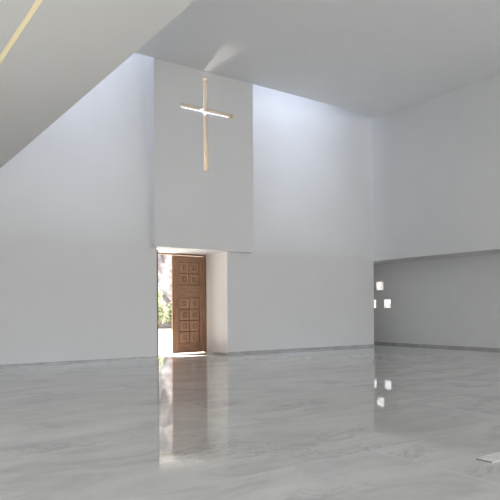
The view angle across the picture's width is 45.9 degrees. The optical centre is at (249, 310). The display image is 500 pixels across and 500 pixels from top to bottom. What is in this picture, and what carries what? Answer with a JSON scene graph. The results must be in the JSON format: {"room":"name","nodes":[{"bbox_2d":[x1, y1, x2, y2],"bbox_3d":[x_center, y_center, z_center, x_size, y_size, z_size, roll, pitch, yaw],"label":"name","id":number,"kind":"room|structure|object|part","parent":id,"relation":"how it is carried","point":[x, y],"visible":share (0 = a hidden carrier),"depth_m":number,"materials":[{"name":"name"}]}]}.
{"room":"house of worship","nodes":[
{"label":"house of worship","id":0,"kind":"room"},
{"bbox_2d":[0,0,194,167],"bbox_3d":[-2.385,-5.916,3.709,6.450,4.660,26.770,0,0,-35],"label":"ceiling","id":1,"kind":"structure","parent":0,"point":[67,48],"depth_m":8.15,"materials":[{"name":"white paint"}]},
{"bbox_2d":[0,0,43,63],"bbox_3d":[-0.869,-3.622,4.607,0.078,0.055,22.500,0,0,-35],"label":"strip light","id":2,"kind":"object","parent":1,"relation":"attached to","point":[37,3],"visible":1,"depth_m":7.49,"materials":[{"name":"beige warm glowing light diffuser"}]},
{"bbox_2d":[0,53,373,364],"bbox_3d":[-4.264,-5.474,19.241,21.320,14.000,2.300,0,0,-35],"label":"wall","id":3,"kind":"structure","parent":0,"point":[60,300],"depth_m":18.67,"materials":[{"name":"white paint"}]},
{"bbox_2d":[157,250,158,357],"bbox_3d":[-3.342,-0.220,19.349,0.072,3.430,1.359,0,0,-35],"label":"door","id":4,"kind":"structure","parent":3,"relation":"in","point":[157,250],"depth_m":18.80,"materials":[{"name":"brown wood"}]},
{"bbox_2d":[158,252,206,350],"bbox_3d":[-2.704,-0.248,20.690,2.670,3.530,0.100,0,0,-35],"label":"trim","id":5,"kind":"structure","parent":3,"relation":"attached to","point":[160,253],"depth_m":21.40,"materials":[{"name":"brown wood"}]},
{"bbox_2d":[0,344,373,367],"bbox_3d":[-3.553,1.482,18.296,21.320,0.080,0.015,0,0,-35],"label":"baseboard","id":6,"kind":"structure","parent":3,"relation":"attached to","point":[333,347],"depth_m":18.27,"materials":[{"name":"grey stone"}]},
{"bbox_2d":[171,255,205,353],"bbox_3d":[-2.171,-0.227,21.001,1.359,3.430,0.072,0,0,-35],"label":"door","id":7,"kind":"structure","parent":3,"relation":"in","point":[187,272],"depth_m":20.96,"materials":[{"name":"brown wood"}]},
{"bbox_3d":[-2.347,-1.516,20.874,0.384,0.382,0.056,0,0,-35],"label":"carved panel","id":8,"kind":"part","parent":7,"relation":"part of","materials":[{"name":"brown wood"}]},
{"bbox_3d":[-2.345,-1.106,20.874,0.384,0.382,0.056,0,0,-35],"label":"carved panel","id":9,"kind":"part","parent":7,"relation":"part of","materials":[{"name":"brown wood"}]},
{"bbox_3d":[-2.339,-0.261,20.874,0.384,0.372,0.056,0,0,-35],"label":"carved panel","id":10,"kind":"part","parent":7,"relation":"part of","materials":[{"name":"brown wood"}]},
{"bbox_3d":[-2.337,0.139,20.874,0.384,0.372,0.056,0,0,-35],"label":"carved panel","id":11,"kind":"part","parent":7,"relation":"part of","materials":[{"name":"brown wood"}]},
{"bbox_3d":[-2.334,0.539,20.874,0.384,0.372,0.056,0,0,-35],"label":"carved panel","id":12,"kind":"part","parent":7,"relation":"part of","materials":[{"name":"brown wood"}]},
{"bbox_3d":[-2.332,0.939,20.874,0.384,0.372,0.056,0,0,-35],"label":"carved panel","id":13,"kind":"part","parent":7,"relation":"part of","materials":[{"name":"brown wood"}]},
{"bbox_3d":[-2.183,-1.832,20.992,0.835,0.220,0.060,0,0,-35],"label":"rail","id":14,"kind":"part","parent":7,"relation":"part of","materials":[{"name":"brown wood"}]},
{"bbox_3d":[-2.176,-0.682,20.992,0.835,0.440,0.060,0,0,-35],"label":"rail","id":15,"kind":"part","parent":7,"relation":"part of","materials":[{"name":"brown wood"}]},
{"bbox_3d":[-2.163,1.313,20.992,0.835,0.350,0.060,0,0,-35],"label":"rail","id":16,"kind":"part","parent":7,"relation":"part of","materials":[{"name":"brown wood"}]},
{"bbox_3d":[-2.014,-1.518,21.109,0.384,0.382,0.056,0,0,-35],"label":"carved panel","id":17,"kind":"part","parent":7,"relation":"part of","materials":[{"name":"brown wood"}]},
{"bbox_3d":[-2.012,-1.108,21.109,0.384,0.382,0.056,0,0,-35],"label":"carved panel","id":18,"kind":"part","parent":7,"relation":"part of","materials":[{"name":"brown wood"}]},
{"bbox_3d":[-2.007,-0.263,21.109,0.384,0.372,0.056,0,0,-35],"label":"carved panel","id":19,"kind":"part","parent":7,"relation":"part of","materials":[{"name":"brown wood"}]},
{"bbox_3d":[-2.004,0.137,21.109,0.384,0.372,0.056,0,0,-35],"label":"carved panel","id":20,"kind":"part","parent":7,"relation":"part of","materials":[{"name":"brown wood"}]},
{"bbox_3d":[-2.002,0.537,21.109,0.384,0.372,0.056,0,0,-35],"label":"carved panel","id":21,"kind":"part","parent":7,"relation":"part of","materials":[{"name":"brown wood"}]},
{"bbox_3d":[-1.999,0.937,21.109,0.384,0.372,0.056,0,0,-35],"label":"carved panel","id":22,"kind":"part","parent":7,"relation":"part of","materials":[{"name":"brown wood"}]},
{"bbox_2d":[206,351,227,354],"bbox_3d":[-1.171,1.482,20.839,0.012,0.050,1.415,0,0,-35],"label":"baseboard","id":23,"kind":"structure","parent":3,"relation":"in","point":[206,351],"depth_m":20.79,"materials":[{"name":"grey stone"}]},
{"bbox_2d":[150,57,253,253],"bbox_3d":[-1.751,-7.205,19.924,3.790,10.370,1.040,0,0,-35],"label":"wall","id":24,"kind":"structure","parent":0,"point":[190,203],"depth_m":19.34,"materials":[{"name":"white paint"}]},
{"bbox_2d":[180,78,232,171],"bbox_3d":[-1.493,-6.146,19.647,2.020,3.070,0.303,0,0,-35],"label":"cross","id":25,"kind":"object","parent":24,"relation":"attached to","point":[205,80],"visible":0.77,"depth_m":19.63,"materials":[{"name":"brown wood"}]},
{"bbox_2d":[0,344,499,499],"bbox_3d":[3.852,1.601,8.844,23.090,0.250,28.600,0,0,-35],"label":"floor","id":26,"kind":"structure","parent":0,"point":[378,421],"depth_m":7.52,"materials":[{"name":"grey stone"}]},
{"bbox_2d":[476,452,499,462],"bbox_3d":[3.376,1.472,6.582,2.600,0.014,0.177,0,0,-35],"label":"floor strip","id":27,"kind":"object","parent":26,"relation":"on","point":[495,457],"visible":1,"depth_m":5.89,"materials":[{"name":"grey stone"}]},
{"bbox_2d":[135,0,499,116],"bbox_3d":[6.604,-8.125,9.442,14.870,0.350,25.730,0,0,-35],"label":"ceiling","id":28,"kind":"structure","parent":0,"point":[376,58],"depth_m":17.65,"materials":[{"name":"white paint"}]},
{"bbox_2d":[373,74,499,264],"bbox_3d":[12.502,-7.341,15.370,1.600,10.470,28.600,0,0,-35],"label":"wall","id":29,"kind":"structure","parent":0,"point":[436,160],"depth_m":21.79,"materials":[{"name":"white paint"}]},
{"bbox_2d":[374,253,499,347],"bbox_3d":[13.231,-0.346,15.672,0.130,3.530,28.300,0,0,-35],"label":"wall","id":30,"kind":"structure","parent":0,"point":[455,301],"depth_m":23.53,"materials":[{"name":"white paint"}]},
{"bbox_2d":[374,342,499,350],"bbox_3d":[13.183,1.380,15.631,0.015,0.080,28.300,0,0,-35],"label":"baseboard","id":31,"kind":"structure","parent":30,"relation":"attached to","point":[445,346],"depth_m":23.56,"materials":[{"name":"grey stone"}]},
{"label":"outside","id":32,"kind":"structure","parent":0,"visible":0},
{"bbox_2d":[159,329,199,354],"bbox_3d":[-2.580,1.651,38.286,100.000,0.230,28.500,0,0,-35],"label":"ground","id":33,"kind":"structure","parent":32,"point":[165,335],"depth_m":28.77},
{"bbox_2d":[158,297,167,327],"bbox_3d":[-7.675,0.077,48.875,1.572,3.000,1.775,0,0,-35],"label":"shrub","id":34,"kind":"object","parent":33,"relation":"on","point":[161,308],"visible":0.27,"depth_m":48.71,"materials":[{"name":"green plant"}]},
{"bbox_2d":[165,301,171,324],"bbox_3d":[-6.522,0.295,49.995,1.578,2.552,1.601,0,0,-35],"label":"shrub","id":35,"kind":"object","parent":33,"relation":"on","point":[169,312],"visible":0.3,"depth_m":49.56,"materials":[{"name":"green plant"}]},
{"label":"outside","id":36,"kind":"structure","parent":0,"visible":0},
{"bbox_2d":[158,254,390,328],"bbox_3d":[-20.439,-14.181,63.388,80.000,32.010,36.000,0,0,-35],"label":"hillside","id":37,"kind":"structure","parent":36,"point":[164,261],"depth_m":59.04,"materials":[{"name":"green foliage"},{"name":"grass"}]},
{"bbox_2d":[158,291,162,302],"bbox_3d":[-8.586,-1.142,51.815,1.853,2.202,2.158,0,0,-35],"label":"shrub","id":38,"kind":"object","parent":37,"relation":"on","point":[159,293],"visible":0.11,"depth_m":51.68,"materials":[{"name":"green plant"}]},
{"bbox_2d":[158,283,168,295],"bbox_3d":[-8.422,-1.958,54.568,1.733,1.225,1.640,0,0,17],"label":"boulder","id":39,"kind":"object","parent":37,"relation":"on","point":[162,287],"visible":0.39,"depth_m":54.09,"materials":[{"name":"white"}]}
]}

